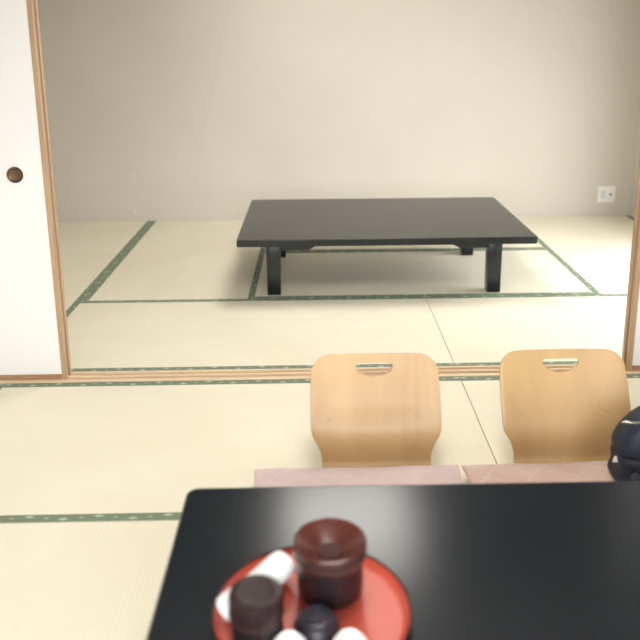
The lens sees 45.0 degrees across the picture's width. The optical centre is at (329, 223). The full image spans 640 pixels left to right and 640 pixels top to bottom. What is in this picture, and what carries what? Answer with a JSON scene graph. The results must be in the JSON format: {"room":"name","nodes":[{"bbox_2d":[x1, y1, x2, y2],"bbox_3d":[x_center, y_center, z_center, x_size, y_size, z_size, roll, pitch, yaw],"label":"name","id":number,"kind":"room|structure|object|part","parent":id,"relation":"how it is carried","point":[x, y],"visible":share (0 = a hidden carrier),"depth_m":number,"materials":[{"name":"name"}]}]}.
{"room":"japanese tatami room","nodes":[
{"label":"japanese tatami room","id":0,"kind":"room"},
{"bbox_2d":[37,0,639,219],"bbox_3d":[0.013,-1.168,5.665,4.755,2.500,0.100,-1,14,-1],"label":"wall","id":1,"kind":"structure","parent":0,"point":[156,108],"depth_m":5.68,"materials":[{"name":"beige paint"}]},
{"bbox_2d":[58,213,629,221],"bbox_3d":[0.022,-0.046,5.883,4.555,0.018,0.006,-1,14,-1],"label":"baseboard","id":2,"kind":"structure","parent":1,"relation":"attached to","point":[589,214],"depth_m":5.86,"materials":[{"name":"paint"}]},
{"bbox_2d":[597,186,615,201],"bbox_3d":[2.107,-0.224,5.876,0.132,0.124,0.014,-1,14,-1],"label":"wall outlet","id":3,"kind":"object","parent":1,"relation":"attached to","point":[605,193],"visible":1,"depth_m":5.87,"materials":[{"name":"white plastic"}]},
{"bbox_2d":[630,98,639,217],"bbox_3d":[2.404,-0.422,2.513,0.100,2.500,6.471,-1,14,-1],"label":"wall","id":4,"kind":"structure","parent":0,"point":[637,145],"depth_m":5.80,"materials":[{"name":"paint"}]},
{"bbox_2d":[0,0,68,379],"bbox_3d":[-1.525,-0.216,2.939,0.905,1.765,0.022,-1,14,-1],"label":"door","id":5,"kind":"structure","parent":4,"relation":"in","point":[32,336],"depth_m":2.99,"materials":[{"name":"white paper"}]},
{"bbox_3d":[-1.199,-0.185,2.944,0.050,0.050,0.003,-1,14,-1],"label":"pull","id":6,"kind":"part","parent":5,"relation":"part of","materials":[{"name":"brown metal"}]},
{"bbox_3d":[-1.519,0.627,3.144,0.866,0.027,0.019,-1,14,-1],"label":"rail","id":7,"kind":"part","parent":5,"relation":"part of","materials":[{"name":"brown wood"}]},
{"bbox_2d":[33,0,71,374],"bbox_3d":[-1.524,-0.225,2.975,0.905,1.765,0.022,-1,14,-1],"label":"door","id":8,"kind":"structure","parent":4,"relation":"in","point":[37,24],"depth_m":2.99,"materials":[{"name":"brown wood"}]},
{"bbox_2d":[0,364,639,383],"bbox_3d":[0.076,0.630,3.189,4.555,0.036,0.101,-1,14,-1],"label":"sill","id":9,"kind":"structure","parent":4,"relation":"attached to","point":[491,370],"depth_m":3.18,"materials":[{"name":"brown wood"}]},
{"bbox_2d":[622,155,639,366],"bbox_3d":[1.667,-0.262,3.030,0.905,1.765,0.022,-1,14,-1],"label":"door","id":10,"kind":"structure","parent":4,"relation":"in","point":[637,202],"depth_m":3.12,"materials":[{"name":"brown wood"}]},
{"bbox_2d":[626,212,639,370],"bbox_3d":[1.672,-0.254,2.994,0.905,1.765,0.022,-1,14,-1],"label":"door","id":11,"kind":"structure","parent":4,"relation":"in","point":[633,348],"depth_m":3.14,"materials":[{"name":"white paper"}]},
{"bbox_3d":[1.672,-0.253,2.994,0.866,1.707,0.013,-1,14,-1],"label":"paper panel","id":12,"kind":"part","parent":11,"relation":"part of","materials":[{"name":"white paper"}]},
{"bbox_3d":[1.678,0.590,3.199,0.866,0.027,0.019,-1,14,-1],"label":"rail","id":13,"kind":"part","parent":11,"relation":"part of","materials":[{"name":"brown wood"}]},
{"bbox_3d":[0.086,0.787,2.759,4.755,0.068,6.671,-1,14,-1],"label":"floor","id":14,"kind":"structure","parent":0,"visible":0},
{"bbox_2d":[0,521,178,639],"bbox_3d":[-0.806,1.086,1.337,0.921,0.033,1.819,-1,14,-1],"label":"mat","id":15,"kind":"object","parent":14,"relation":"on","point":[74,580],"visible":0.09,"depth_m":1.99,"materials":[{"name":"beige wicker"}]},
{"bbox_2d":[61,254,122,317],"bbox_3d":[-1.764,0.427,4.088,0.908,0.033,1.812,-1,14,-1],"label":"mat","id":16,"kind":"object","parent":14,"relation":"on","point":[81,272],"visible":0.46,"depth_m":4.58,"materials":[{"name":"beige wicker"}]},
{"bbox_2d":[58,221,151,254],"bbox_3d":[-1.791,0.106,5.414,0.908,0.033,0.913,-1,14,-1],"label":"mat","id":17,"kind":"object","parent":14,"relation":"on","point":[112,237],"visible":0.53,"depth_m":5.42,"materials":[{"name":"beige wicker"}]},
{"bbox_2d":[82,220,265,300],"bbox_3d":[-0.872,0.203,4.985,0.908,0.033,1.828,-1,14,-1],"label":"mat","id":18,"kind":"object","parent":14,"relation":"on","point":[199,259],"visible":0.72,"depth_m":4.69,"materials":[{"name":"beige wicker"}]},
{"bbox_2d":[0,377,495,523],"bbox_3d":[-0.377,0.757,2.681,1.831,0.033,0.927,-1,14,-1],"label":"mat","id":19,"kind":"object","parent":14,"relation":"on","point":[76,451],"visible":0.65,"depth_m":2.65,"materials":[{"name":"beige wicker"}]},
{"bbox_2d":[310,353,441,467],"bbox_3d":[0.151,0.655,2.270,0.416,0.347,0.590,-1,14,-1],"label":"chair","id":20,"kind":"object","parent":19,"relation":"on","point":[392,418],"visible":0.43,"depth_m":2.46,"materials":[{"name":"brown wood"}]},
{"bbox_2d":[254,465,462,486],"bbox_3d":[0.092,0.818,2.123,0.632,0.066,0.560,-1,14,-2],"label":"floor cushion","id":21,"kind":"object","parent":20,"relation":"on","point":[424,474],"visible":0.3,"depth_m":2.30,"materials":[{"name":"pink fabric"}]},
{"bbox_2d":[67,296,454,371],"bbox_3d":[-0.391,0.518,3.667,1.818,0.033,0.897,-1,14,-1],"label":"mat","id":22,"kind":"object","parent":14,"relation":"on","point":[267,333],"visible":0.76,"depth_m":3.63,"materials":[{"name":"beige wicker"}]},
{"bbox_2d":[265,242,544,251],"bbox_3d":[0.484,0.079,5.453,1.818,0.033,0.913,-1,14,-1],"label":"mat","id":23,"kind":"object","parent":14,"relation":"on","point":[505,246],"visible":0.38,"depth_m":5.06,"materials":[{"name":"beige wicker"}]},
{"bbox_2d":[254,249,593,298],"bbox_3d":[0.502,0.294,4.564,1.818,0.033,0.913,-1,14,-1],"label":"mat","id":24,"kind":"object","parent":14,"relation":"on","point":[384,273],"visible":0.93,"depth_m":4.49,"materials":[{"name":"beige wicker"}]},
{"bbox_2d":[236,197,537,294],"bbox_3d":[0.290,0.121,4.497,1.551,0.339,1.015,-1,14,-1],"label":"table","id":25,"kind":"object","parent":24,"relation":"on","point":[279,226],"visible":1,"depth_m":4.22,"materials":[{"name":"black paint"}]},
{"bbox_3d":[-0.298,0.229,4.147,0.075,0.302,0.075,-1,14,-1],"label":"leg","id":26,"kind":"part","parent":25,"relation":"part of","materials":[{"name":"black paint"}]},
{"bbox_3d":[-0.312,0.058,4.853,0.075,0.302,0.075,-1,14,-1],"label":"leg","id":27,"kind":"part","parent":25,"relation":"part of","materials":[{"name":"black paint"}]},
{"bbox_3d":[0.869,0.044,4.873,0.075,0.302,0.075,-1,14,-1],"label":"leg","id":28,"kind":"part","parent":25,"relation":"part of","materials":[{"name":"black paint"}]},
{"bbox_3d":[0.883,0.215,4.167,0.075,0.302,0.075,-1,14,-1],"label":"leg","id":29,"kind":"part","parent":25,"relation":"part of","materials":[{"name":"black paint"}]},
{"bbox_2d":[426,294,626,365],"bbox_3d":[1.431,0.497,3.699,1.823,0.033,0.897,-1,14,-1],"label":"mat","id":30,"kind":"object","parent":14,"relation":"on","point":[474,330],"visible":0.83,"depth_m":3.71,"materials":[{"name":"beige wicker"}]},
{"bbox_2d":[460,374,639,463],"bbox_3d":[1.451,0.736,2.712,1.823,0.033,0.927,-1,14,-1],"label":"mat","id":31,"kind":"object","parent":14,"relation":"on","point":[483,392],"visible":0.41,"depth_m":2.90,"materials":[{"name":"beige wicker"}]},
{"bbox_2d":[499,349,630,463],"bbox_3d":[0.765,0.645,2.293,0.416,0.347,0.590,-1,14,-2],"label":"chair","id":32,"kind":"object","parent":31,"relation":"on","point":[571,415],"visible":0.51,"depth_m":2.48,"materials":[{"name":"brown wood"}]},
{"bbox_2d":[462,461,615,483],"bbox_3d":[0.739,0.809,2.142,0.632,0.066,0.560,-1,14,-3],"label":"floor cushion","id":33,"kind":"object","parent":32,"relation":"on","point":[588,471],"visible":0.23,"depth_m":2.31,"materials":[{"name":"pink fabric"}]},
{"bbox_2d":[607,406,639,480],"bbox_3d":[0.980,0.634,2.243,0.352,0.240,0.154,-1,14,-1],"label":"shoulder bag","id":34,"kind":"object","parent":33,"relation":"on","point":[623,464],"visible":0.94,"depth_m":2.21,"materials":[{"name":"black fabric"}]},
{"bbox_2d":[516,215,633,293],"bbox_3d":[1.860,0.171,5.032,0.913,0.033,1.828,-1,14,-1],"label":"mat","id":35,"kind":"object","parent":14,"relation":"on","point":[596,250],"visible":0.76,"depth_m":5.09,"materials":[{"name":"beige wicker"}]},
{"bbox_3d":[0.111,1.075,1.353,0.908,0.033,1.819,-1,14,-1],"label":"mat","id":36,"kind":"object","parent":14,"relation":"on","visible":0},
{"bbox_2d":[146,481,639,639],"bbox_3d":[0.443,0.872,1.391,1.520,0.339,0.918,-1,14,-1],"label":"table","id":37,"kind":"object","parent":36,"relation":"on","point":[536,560],"visible":0.86,"depth_m":1.56,"materials":[{"name":"black paint"}]},
{"bbox_2d":[212,546,411,639],"bbox_3d":[-0.030,0.693,1.382,0.355,0.020,0.355,-1,14,-1],"label":"round tray","id":38,"kind":"object","parent":37,"relation":"on","point":[382,610],"visible":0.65,"depth_m":1.40,"materials":[{"name":"paint"}]},
{"bbox_2d":[228,574,284,639],"bbox_3d":[-0.122,0.663,1.302,0.094,0.106,0.094,-1,14,-1],"label":"caddy","id":39,"kind":"object","parent":38,"relation":"on","point":[256,607],"visible":1,"depth_m":1.27,"materials":[{"name":"brown paint"}]},
{"bbox_2d":[217,551,295,620],"bbox_3d":[-0.132,0.659,1.411,0.060,0.047,0.155,9,17,35],"label":"rolled towel","id":40,"kind":"object","parent":38,"relation":"on","point":[278,565],"visible":0.46,"depth_m":1.43,"materials":[{"name":"white fabric"}]},
{"bbox_2d":[274,631,304,639],"bbox_3d":[-0.065,0.700,1.260,0.070,0.055,0.070,-1,14,-1],"label":"teacup","id":41,"kind":"object","parent":38,"relation":"on","point":[287,635],"visible":1,"depth_m":1.26,"materials":[{"name":"white ceramic"}]},
{"bbox_2d":[293,605,339,639],"bbox_3d":[-0.022,0.689,1.333,0.082,0.040,0.082,-1,14,-1],"label":"bowl","id":42,"kind":"object","parent":38,"relation":"on","point":[313,622],"visible":0.94,"depth_m":1.32,"materials":[{"name":"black ceramic"}]},
{"bbox_2d":[293,518,366,610],"bbox_3d":[0.001,0.631,1.430,0.136,0.108,0.136,-1,14,-1],"label":"lidded jar","id":43,"kind":"object","parent":38,"relation":"on","point":[329,554],"visible":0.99,"depth_m":1.39,"materials":[{"name":"brown paint"}]},
{"bbox_3d":[0.001,0.591,1.420,0.134,0.027,0.134,-1,14,-1],"label":"lid","id":44,"kind":"part","parent":43,"relation":"part of","materials":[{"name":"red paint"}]},
{"bbox_2d":[333,629,366,639],"bbox_3d":[0.034,0.698,1.263,0.070,0.055,0.070,-1,14,-1],"label":"teacup","id":45,"kind":"object","parent":38,"relation":"on","point":[347,634],"visible":1,"depth_m":1.27,"materials":[{"name":"white ceramic"}]}
]}

